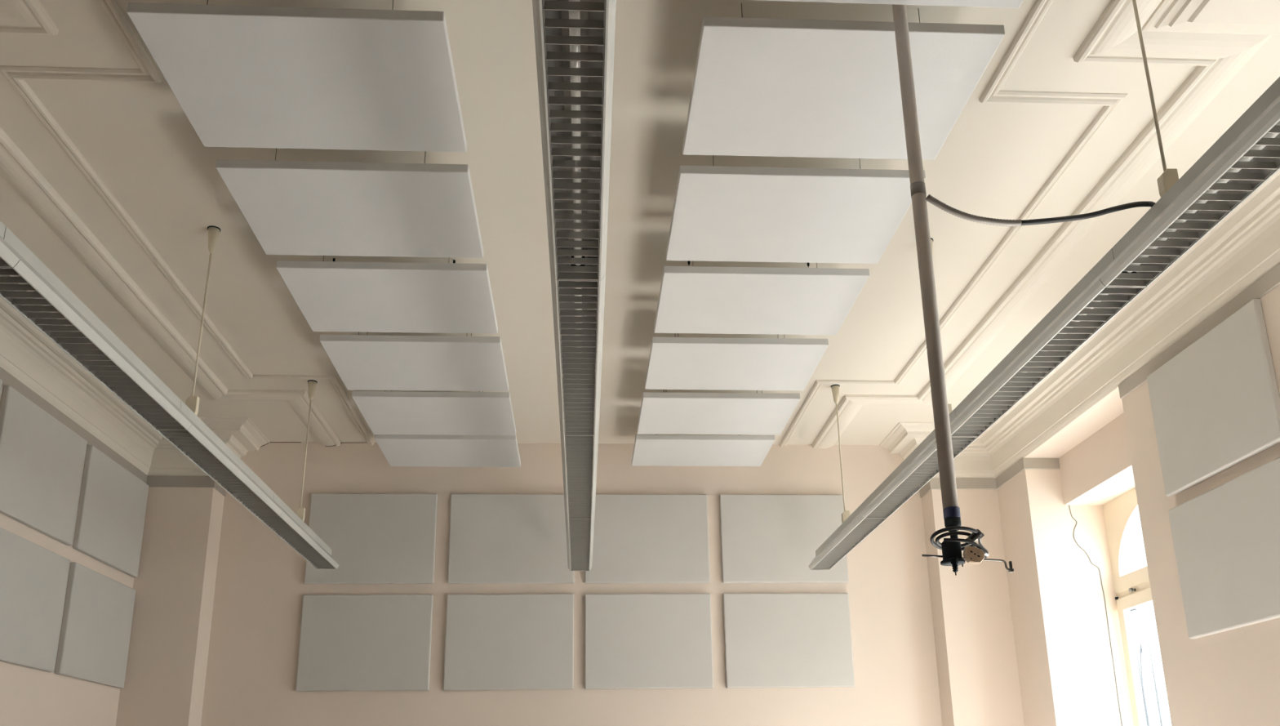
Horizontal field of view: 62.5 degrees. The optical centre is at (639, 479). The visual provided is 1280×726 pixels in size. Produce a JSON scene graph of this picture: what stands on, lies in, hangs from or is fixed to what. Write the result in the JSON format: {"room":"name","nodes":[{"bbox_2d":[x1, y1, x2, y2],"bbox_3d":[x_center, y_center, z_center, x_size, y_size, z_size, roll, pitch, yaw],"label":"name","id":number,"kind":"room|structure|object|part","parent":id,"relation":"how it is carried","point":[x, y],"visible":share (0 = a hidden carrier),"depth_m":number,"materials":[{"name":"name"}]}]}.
{"room":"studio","nodes":[
{"label":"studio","id":0,"kind":"room"},
{"bbox_2d":[0,385,133,725],"bbox_3d":[-4.251,-0.036,2.580,0.480,4.750,13.712,0,-17,-3],"label":"wall","id":1,"kind":"structure","parent":0,"point":[29,696],"depth_m":7.76,"materials":[{"name":"paint"}]},
{"bbox_2d":[0,378,2,395],"bbox_3d":[-4.199,-0.428,6.304,0.046,0.832,1.174,0,-17,-3],"label":"acoustic panel","id":2,"kind":"object","parent":1,"relation":"attached to","point":[1,380],"visible":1,"depth_m":6.95,"materials":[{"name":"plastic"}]},
{"bbox_2d":[0,527,70,671],"bbox_3d":[-4.257,0.832,7.240,0.046,0.838,1.174,0,-17,-3],"label":"acoustic panel","id":3,"kind":"object","parent":1,"relation":"attached to","point":[33,578],"visible":1,"depth_m":7.33,"materials":[{"name":"fabric"}]},
{"bbox_2d":[0,385,87,545],"bbox_3d":[-4.269,-0.069,7.508,0.046,0.832,1.174,0,-17,-3],"label":"acoustic panel","id":4,"kind":"object","parent":1,"relation":"attached to","point":[42,460],"visible":1,"depth_m":7.44,"materials":[{"name":"fabric"}]},
{"bbox_2d":[54,562,136,688],"bbox_3d":[-4.326,1.186,8.428,0.046,0.838,1.142,0,-17,-3],"label":"acoustic panel","id":5,"kind":"object","parent":1,"relation":"attached to","point":[94,642],"visible":1,"depth_m":8.33,"materials":[{"name":"fabric"}]},
{"bbox_2d":[72,444,148,577],"bbox_3d":[-4.339,0.284,8.696,0.046,0.832,1.142,0,-17,-3],"label":"acoustic panel","id":6,"kind":"object","parent":1,"relation":"attached to","point":[112,509],"visible":0.99,"depth_m":8.59,"materials":[{"name":"fabric"}]},
{"bbox_2d":[0,366,226,496],"bbox_3d":[-3.738,-1.852,3.151,0.610,0.104,13.712,0,-17,-3],"label":"trim","id":7,"kind":"structure","parent":1,"relation":"attached to","point":[153,481],"depth_m":8.60,"materials":[{"name":"grey paint"}]},
{"bbox_2d":[0,297,269,475],"bbox_3d":[-3.563,-2.109,3.237,0.965,0.434,13.712,0,-17,-3],"label":"trim","id":8,"kind":"structure","parent":1,"relation":"attached to","point":[26,353],"depth_m":8.24,"materials":[{"name":"paint"}]},
{"bbox_2d":[115,487,224,725],"bbox_3d":[-4.089,1.875,9.026,0.592,4.750,0.304,0,-17,-3],"label":"pilaster","id":9,"kind":"structure","parent":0,"point":[175,584],"depth_m":9.12,"materials":[{"name":"paint"}]},
{"bbox_2d":[200,441,942,725],"bbox_3d":[-0.409,1.985,9.568,8.963,4.750,0.384,0,-17,-3],"label":"wall","id":10,"kind":"structure","parent":0,"point":[260,587],"depth_m":9.60,"materials":[{"name":"paint"}]},
{"bbox_2d":[260,441,301,447],"bbox_3d":[-3.387,-0.313,9.874,0.418,0.091,0.006,0,-17,-3],"label":"trim","id":11,"kind":"structure","parent":10,"relation":"attached to","point":[269,442],"depth_m":9.88,"materials":[{"name":"beige paint"}]},
{"bbox_2d":[295,594,433,691],"bbox_3d":[-2.440,1.443,9.386,1.152,0.853,0.046,0,-17,-3],"label":"acoustic panel","id":12,"kind":"object","parent":10,"relation":"attached to","point":[348,642],"visible":1,"depth_m":9.36,"materials":[{"name":"fabric"}]},
{"bbox_2d":[304,493,437,583],"bbox_3d":[-2.453,0.534,9.655,1.152,0.843,0.046,0,-17,-3],"label":"acoustic panel","id":13,"kind":"object","parent":10,"relation":"attached to","point":[373,538],"visible":0.95,"depth_m":9.64,"materials":[{"name":"fabric"}]},
{"bbox_2d":[443,593,573,690],"bbox_3d":[-1.167,1.447,9.459,1.146,0.853,0.046,0,-17,-3],"label":"acoustic panel","id":14,"kind":"object","parent":10,"relation":"attached to","point":[493,642],"visible":1,"depth_m":9.43,"materials":[{"name":"fabric"}]},
{"bbox_2d":[447,493,573,583],"bbox_3d":[-1.180,0.538,9.729,1.146,0.843,0.046,0,-17,-3],"label":"acoustic panel","id":15,"kind":"object","parent":10,"relation":"attached to","point":[494,538],"visible":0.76,"depth_m":9.70,"materials":[{"name":"fabric"}]},
{"bbox_2d":[585,493,710,583],"bbox_3d":[0.065,0.542,9.800,1.149,0.843,0.046,0,-17,-3],"label":"acoustic panel","id":16,"kind":"object","parent":10,"relation":"attached to","point":[638,538],"visible":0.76,"depth_m":9.77,"materials":[{"name":"fabric"}]},
{"bbox_2d":[584,593,713,688],"bbox_3d":[0.077,1.452,9.530,1.149,0.853,0.046,0,-17,-3],"label":"acoustic panel","id":17,"kind":"object","parent":10,"relation":"attached to","point":[633,641],"visible":1,"depth_m":9.51,"materials":[{"name":"fabric"}]},
{"bbox_2d":[719,494,848,582],"bbox_3d":[1.342,0.546,9.873,1.173,0.843,0.046,0,-17,-3],"label":"acoustic panel","id":18,"kind":"object","parent":10,"relation":"attached to","point":[765,538],"visible":0.94,"depth_m":9.85,"materials":[{"name":"fabric"}]},
{"bbox_2d":[723,592,854,688],"bbox_3d":[1.349,1.456,9.603,1.163,0.853,0.046,0,-17,-3],"label":"acoustic panel","id":19,"kind":"object","parent":10,"relation":"attached to","point":[772,640],"visible":1,"depth_m":9.58,"materials":[{"name":"fabric"}]},
{"bbox_2d":[0,0,1279,444],"bbox_3d":[-0.050,-2.382,3.557,8.963,0.192,14.416,0,-17,-3],"label":"ceiling","id":20,"kind":"structure","parent":0,"point":[138,138],"depth_m":5.85,"materials":[{"name":"paint"}]},
{"bbox_2d":[0,220,339,568],"bbox_3d":[-2.434,-1.157,4.901,0.211,1.328,9.000,0,-17,-3],"label":"pendant light","id":21,"kind":"object","parent":20,"relation":"hanging from","point":[27,284],"visible":1,"depth_m":5.15,"materials":[{"name":"metal"}]},
{"bbox_3d":[-2.326,-1.166,3.030,0.067,0.059,1.795,0,-17,-3],"label":"rail","id":22,"kind":"part","parent":21,"relation":"part of","materials":[{"name":"white metal"}]},
{"bbox_3d":[-2.427,-0.653,4.751,0.067,0.059,1.795,0,-17,-3],"label":"rail","id":23,"kind":"part","parent":21,"relation":"part of","materials":[{"name":"grey metal"}]},
{"bbox_3d":[-2.493,-0.900,6.008,0.025,1.031,0.012,0,-17,-3],"label":"suspension rod","id":24,"kind":"part","parent":21,"relation":"part of","materials":[{"name":"beige plastic"}]},
{"bbox_3d":[-2.494,-1.467,6.177,0.074,0.006,0.074,0,-17,-3],"label":"ceiling plate","id":25,"kind":"part","parent":21,"relation":"part of","materials":[{"name":"black plastic"}]},
{"bbox_3d":[-2.528,-0.141,6.472,0.067,0.059,1.795,0,-17,-3],"label":"rail","id":26,"kind":"part","parent":21,"relation":"part of","materials":[{"name":"grey metal"}]},
{"bbox_3d":[-2.629,0.371,8.193,0.067,0.059,1.795,0,-17,-3],"label":"rail","id":27,"kind":"part","parent":21,"relation":"part of","materials":[{"name":"grey metal"}]},
{"bbox_3d":[-2.627,-0.219,8.295,0.025,1.031,0.012,0,-17,-3],"label":"suspension rod","id":28,"kind":"part","parent":21,"relation":"part of","materials":[{"name":"beige plastic"}]},
{"bbox_2d":[0,0,340,446],"bbox_3d":[-2.970,-1.700,5.324,0.845,0.046,9.552,0,-17,-3],"label":"trim","id":29,"kind":"structure","parent":20,"relation":"attached to","point":[16,16],"depth_m":6.47,"materials":[{"name":"paint"}]},
{"bbox_2d":[0,0,374,444],"bbox_3d":[-2.591,-1.705,5.347,0.714,0.034,9.552,0,-17,-3],"label":"trim","id":30,"kind":"structure","parent":20,"relation":"attached to","point":[147,72],"depth_m":5.18,"materials":[{"name":"paint"}]},
{"bbox_2d":[126,0,466,151],"bbox_3d":[-1.386,-1.810,4.521,1.200,0.320,0.877,0,-17,-3],"label":"acoustic panel","id":31,"kind":"object","parent":20,"relation":"hanging from","point":[242,76],"visible":1,"depth_m":4.38,"materials":[{"name":"fabric"}]},
{"bbox_2d":[215,147,483,257],"bbox_3d":[-1.450,-1.517,5.507,1.194,0.320,0.851,0,-17,-3],"label":"acoustic panel","id":32,"kind":"object","parent":20,"relation":"hanging from","point":[291,207],"visible":0.93,"depth_m":5.38,"materials":[{"name":"fabric"}]},
{"bbox_2d":[275,255,497,333],"bbox_3d":[-1.497,-1.231,6.469,1.187,0.320,0.864,0,-17,-3],"label":"acoustic panel","id":33,"kind":"object","parent":20,"relation":"hanging from","point":[454,297],"visible":0.96,"depth_m":6.34,"materials":[{"name":"fabric"}]},
{"bbox_2d":[319,332,508,391],"bbox_3d":[-1.546,-0.940,7.444,1.184,0.320,0.886,0,-17,-3],"label":"acoustic panel","id":34,"kind":"object","parent":20,"relation":"hanging from","point":[366,362],"visible":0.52,"depth_m":7.31,"materials":[{"name":"fabric"}]},
{"bbox_2d":[351,390,515,435],"bbox_3d":[-1.602,-0.652,8.412,1.178,0.320,0.874,0,-17,-3],"label":"acoustic panel","id":35,"kind":"object","parent":20,"relation":"hanging from","point":[385,412],"visible":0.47,"depth_m":8.27,"materials":[{"name":"fabric"}]},
{"bbox_2d":[374,434,520,466],"bbox_3d":[-1.663,-0.384,9.312,1.181,0.320,0.784,0,-17,-3],"label":"acoustic panel","id":36,"kind":"object","parent":20,"relation":"hanging from","point":[399,450],"visible":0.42,"depth_m":9.18,"materials":[{"name":"fabric"}]},
{"bbox_2d":[532,0,616,570],"bbox_3d":[-0.292,-1.141,5.021,0.216,1.347,9.001,0,-17,-3],"label":"pendant light","id":37,"kind":"object","parent":20,"relation":"hanging from","point":[575,39],"visible":1,"depth_m":3.53,"materials":[{"name":"metal"}]},
{"bbox_2d":[631,434,774,466],"bbox_3d":[0.537,-0.388,9.403,1.194,0.320,0.755,0,-17,-3],"label":"acoustic panel","id":38,"kind":"object","parent":20,"relation":"hanging from","point":[649,450],"visible":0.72,"depth_m":9.27,"materials":[{"name":"fabric"}]},
{"bbox_2d":[636,390,799,434],"bbox_3d":[0.601,-0.656,8.503,1.210,0.320,0.845,0,-17,-3],"label":"acoustic panel","id":39,"kind":"object","parent":20,"relation":"hanging from","point":[660,413],"visible":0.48,"depth_m":8.36,"materials":[{"name":"fabric"}]},
{"bbox_2d":[644,333,828,390],"bbox_3d":[0.653,-0.946,7.529,1.194,0.320,0.845,0,-17,-3],"label":"acoustic panel","id":40,"kind":"object","parent":20,"relation":"hanging from","point":[673,362],"visible":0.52,"depth_m":7.40,"materials":[{"name":"fabric"}]},
{"bbox_2d":[653,260,869,334],"bbox_3d":[0.715,-1.230,6.575,1.206,0.320,0.835,0,-17,-3],"label":"acoustic panel","id":41,"kind":"object","parent":20,"relation":"hanging from","point":[709,300],"visible":0.95,"depth_m":6.45,"materials":[{"name":"fabric"}]},
{"bbox_2d":[666,155,925,263],"bbox_3d":[0.774,-1.514,5.619,1.213,0.320,0.877,0,-17,-3],"label":"acoustic panel","id":42,"kind":"object","parent":20,"relation":"hanging from","point":[721,213],"visible":0.98,"depth_m":5.49,"materials":[{"name":"fabric"}]},
{"bbox_2d":[682,3,1004,159],"bbox_3d":[0.827,-1.807,4.634,1.210,0.320,0.874,0,-17,-3],"label":"acoustic panel","id":43,"kind":"object","parent":20,"relation":"hanging from","point":[762,86],"visible":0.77,"depth_m":4.50,"materials":[{"name":"fabric"}]},
{"bbox_2d":[763,0,1022,8],"bbox_3d":[0.882,-2.098,3.659,1.206,0.320,0.877,0,-17,-3],"label":"acoustic panel","id":44,"kind":"object","parent":20,"relation":"hanging from","point":[987,3],"visible":1,"depth_m":4.03,"materials":[{"name":"fabric"}]},
{"bbox_2d":[892,4,1013,572],"bbox_3d":[1.069,-0.900,3.841,0.303,2.516,0.150,0,-17,-3],"label":"pole","id":45,"kind":"object","parent":20,"relation":"hanging from","point":[951,510],"visible":0.83,"depth_m":3.75,"materials":[{"name":"metal"}]},
{"bbox_3d":[0.969,0.252,3.493,0.071,0.011,0.007,0,-17,-3],"label":"arm","id":46,"kind":"part","parent":45,"relation":"part of"},
{"bbox_2d":[950,557,958,575],"bbox_3d":[1.032,0.284,3.455,0.026,0.057,0.026,0,-17,-3],"label":"plug","id":47,"kind":"object","parent":45,"relation":"attached to","point":[954,562],"visible":1,"depth_m":3.45,"materials":[{"name":"plastic"}]},
{"bbox_2d":[929,525,986,558],"bbox_3d":[1.058,0.217,3.508,0.178,0.094,0.163,0,-17,-3],"label":"coiled cable","id":48,"kind":"object","parent":45,"relation":"attached to","point":[937,544],"visible":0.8,"depth_m":3.46,"materials":[{"name":"black rubber"}]},
{"bbox_2d":[966,528,984,541],"bbox_3d":[1.107,0.183,3.483,0.072,0.056,0.053,0,-17,-3],"label":"connector","id":49,"kind":"object","parent":48,"relation":"attached to","point":[973,536],"visible":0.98,"depth_m":3.46,"materials":[{"name":"black plastic"}]},
{"bbox_2d":[963,545,984,564],"bbox_3d":[1.097,0.246,3.467,0.072,0.063,0.039,0,-17,-3],"label":"block","id":50,"kind":"object","parent":45,"relation":"attached to","point":[971,554],"visible":1,"depth_m":3.45,"materials":[{"name":"beige wood"}]},
{"bbox_2d":[977,537,989,555],"bbox_3d":[1.131,0.218,3.481,0.028,0.073,0.029,12,-21,-36],"label":"cable","id":51,"kind":"object","parent":50,"relation":"attached to","point":[986,553],"visible":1,"depth_m":3.48,"materials":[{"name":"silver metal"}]},
{"bbox_3d":[1.148,0.277,3.498,0.178,0.048,0.009,0,-17,-1],"label":"bent arm","id":52,"kind":"part","parent":45,"relation":"part of"},
{"bbox_2d":[925,194,1155,226],"bbox_3d":[1.478,-0.989,3.862,0.863,0.123,0.050,0,-17,-3],"label":"cable conduit","id":53,"kind":"object","parent":45,"relation":"hanging from","point":[930,198],"visible":0.97,"depth_m":3.85,"materials":[{"name":"grey plastic"}]},
{"bbox_2d":[779,0,1127,447],"bbox_3d":[1.964,-1.690,5.608,0.714,0.034,9.552,0,-17,-3],"label":"trim","id":54,"kind":"structure","parent":20,"relation":"attached to","point":[991,94],"depth_m":5.32,"materials":[{"name":"paint"}]},
{"bbox_2d":[811,0,1271,448],"bbox_3d":[2.343,-1.683,5.628,0.845,0.046,9.552,0,-17,-3],"label":"trim","id":55,"kind":"structure","parent":20,"relation":"attached to","point":[1113,38],"depth_m":5.35,"materials":[{"name":"paint"}]},
{"bbox_2d":[808,0,1279,569],"bbox_3d":[1.827,-1.137,5.143,0.216,1.342,9.000,0,-17,-3],"label":"pendant light","id":56,"kind":"object","parent":20,"relation":"hanging from","point":[1246,155],"visible":0.94,"depth_m":4.16,"materials":[{"name":"metal"}]},
{"bbox_3d":[1.623,-0.198,8.537,0.019,1.045,0.012,0,-17,-3],"label":"suspension rod","id":57,"kind":"part","parent":56,"relation":"part of","materials":[{"name":"beige plastic"}]},
{"bbox_3d":[1.630,0.399,8.433,0.068,0.059,1.795,0,-17,-3],"label":"rail","id":58,"kind":"part","parent":56,"relation":"part of","materials":[{"name":"grey metal"}]},
{"bbox_3d":[1.732,-0.114,6.712,0.068,0.059,1.795,0,-17,-3],"label":"rail","id":59,"kind":"part","parent":56,"relation":"part of","materials":[{"name":"grey metal"}]},
{"bbox_3d":[1.834,-0.626,4.991,0.068,0.059,1.795,0,-17,-3],"label":"rail","id":60,"kind":"part","parent":56,"relation":"part of","materials":[{"name":"grey metal"}]},
{"bbox_3d":[1.894,-1.563,3.953,0.019,1.045,0.012,0,-17,-3],"label":"suspension rod","id":61,"kind":"part","parent":56,"relation":"part of","materials":[{"name":"beige plastic"}]},
{"bbox_3d":[1.936,-1.138,3.271,0.068,0.059,1.795,0,-17,-3],"label":"rail","id":62,"kind":"part","parent":56,"relation":"part of","materials":[{"name":"grey metal"}]},
{"bbox_2d":[1142,0,1279,35],"bbox_3d":[2.872,-2.488,2.874,1.120,0.083,3.763,0,-17,-3],"label":"trim","id":63,"kind":"structure","parent":20,"relation":"attached to","point":[1212,16],"depth_m":4.50,"materials":[{"name":"paint"}]},
{"bbox_2d":[921,488,1024,725],"bbox_3d":[3.035,1.898,9.435,0.624,4.750,0.304,0,-17,-3],"label":"pillar","id":64,"kind":"structure","parent":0,"point":[976,660],"depth_m":9.48,"materials":[{"name":"paint"}]},
{"bbox_2d":[997,284,1279,725],"bbox_3d":[4.089,-0.009,3.058,0.739,4.750,13.712,0,-17,-3],"label":"wall","id":65,"kind":"structure","parent":0,"point":[1065,664],"depth_m":8.66,"materials":[{"name":"paint"}]},
{"bbox_2d":[919,457,1060,497],"bbox_3d":[3.185,-0.009,9.679,1.344,0.104,0.471,-15,-22,40],"label":"trim","id":66,"kind":"structure","parent":65,"relation":"attached to","point":[1023,464],"depth_m":9.71,"materials":[{"name":"grey paint"}]},
{"bbox_2d":[879,169,1279,478],"bbox_3d":[3.199,-2.087,3.625,0.997,0.434,13.712,0,-17,-3],"label":"trim","id":67,"kind":"structure","parent":65,"relation":"attached to","point":[1244,246],"depth_m":7.24,"materials":[{"name":"paint"}]},
{"bbox_2d":[1068,504,1122,725],"bbox_3d":[3.840,1.647,8.728,0.207,2.988,0.007,0,-17,-3],"label":"cable","id":68,"kind":"object","parent":65,"relation":"attached to","point":[1068,504],"visible":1,"depth_m":8.89,"materials":[{"name":"white plastic"}]},
{"bbox_2d":[1102,487,1152,725],"bbox_3d":[3.950,1.454,7.900,0.480,3.088,1.715,0,-17,-3],"label":"window","id":69,"kind":"structure","parent":65,"relation":"in","point":[1132,589],"depth_m":8.75,"materials":[{"name":"paint"}]},
{"bbox_3d":[4.035,0.901,8.648,0.048,0.036,0.038,0,-17,-3],"label":"knob","id":70,"kind":"part","parent":69,"relation":"part of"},
{"bbox_3d":[4.090,1.953,8.198,0.061,2.208,0.832,0,-17,-3],"label":"sash","id":71,"kind":"part","parent":69,"relation":"part of","materials":[{"name":"paint"}]},
{"bbox_2d":[1118,262,1279,399],"bbox_3d":[3.518,-0.934,6.579,0.018,0.104,2.125,0,-17,-3],"label":"trim","id":72,"kind":"structure","parent":65,"relation":"attached to","point":[1270,280],"depth_m":6.55,"materials":[{"name":"grey paint"}]},
{"bbox_2d":[1146,298,1279,496],"bbox_3d":[3.501,-0.465,6.482,0.046,0.846,1.190,0,-17,-3],"label":"acoustic panel","id":73,"kind":"object","parent":65,"relation":"attached to","point":[1215,403],"visible":1,"depth_m":6.38,"materials":[{"name":"fabric"}]},
{"bbox_2d":[1168,457,1279,639],"bbox_3d":[3.513,0.432,6.216,0.046,0.843,1.190,0,-17,-3],"label":"acoustic panel","id":74,"kind":"object","parent":65,"relation":"attached to","point":[1226,538],"visible":1,"depth_m":6.22,"materials":[{"name":"fabric"}]},
{"label":"outside","id":75,"kind":"structure","parent":0,"visible":0},
{"bbox_2d":[1142,608,1165,725],"bbox_3d":[6.350,5.687,11.919,0.056,8.512,0.053,0,-17,-3],"label":"window pane","id":76,"kind":"object","parent":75,"point":[1147,620],"visible":1,"depth_m":12.91,"materials":[{"name":"glass"}]},
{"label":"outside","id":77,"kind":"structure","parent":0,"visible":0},
{"bbox_2d":[1129,608,1155,725],"bbox_3d":[6.327,5.737,12.317,0.110,8.642,0.340,0,-17,-3],"label":"window pane","id":78,"kind":"object","parent":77,"point":[1135,620],"visible":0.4,"depth_m":13.16,"materials":[{"name":"glass"}]}
]}

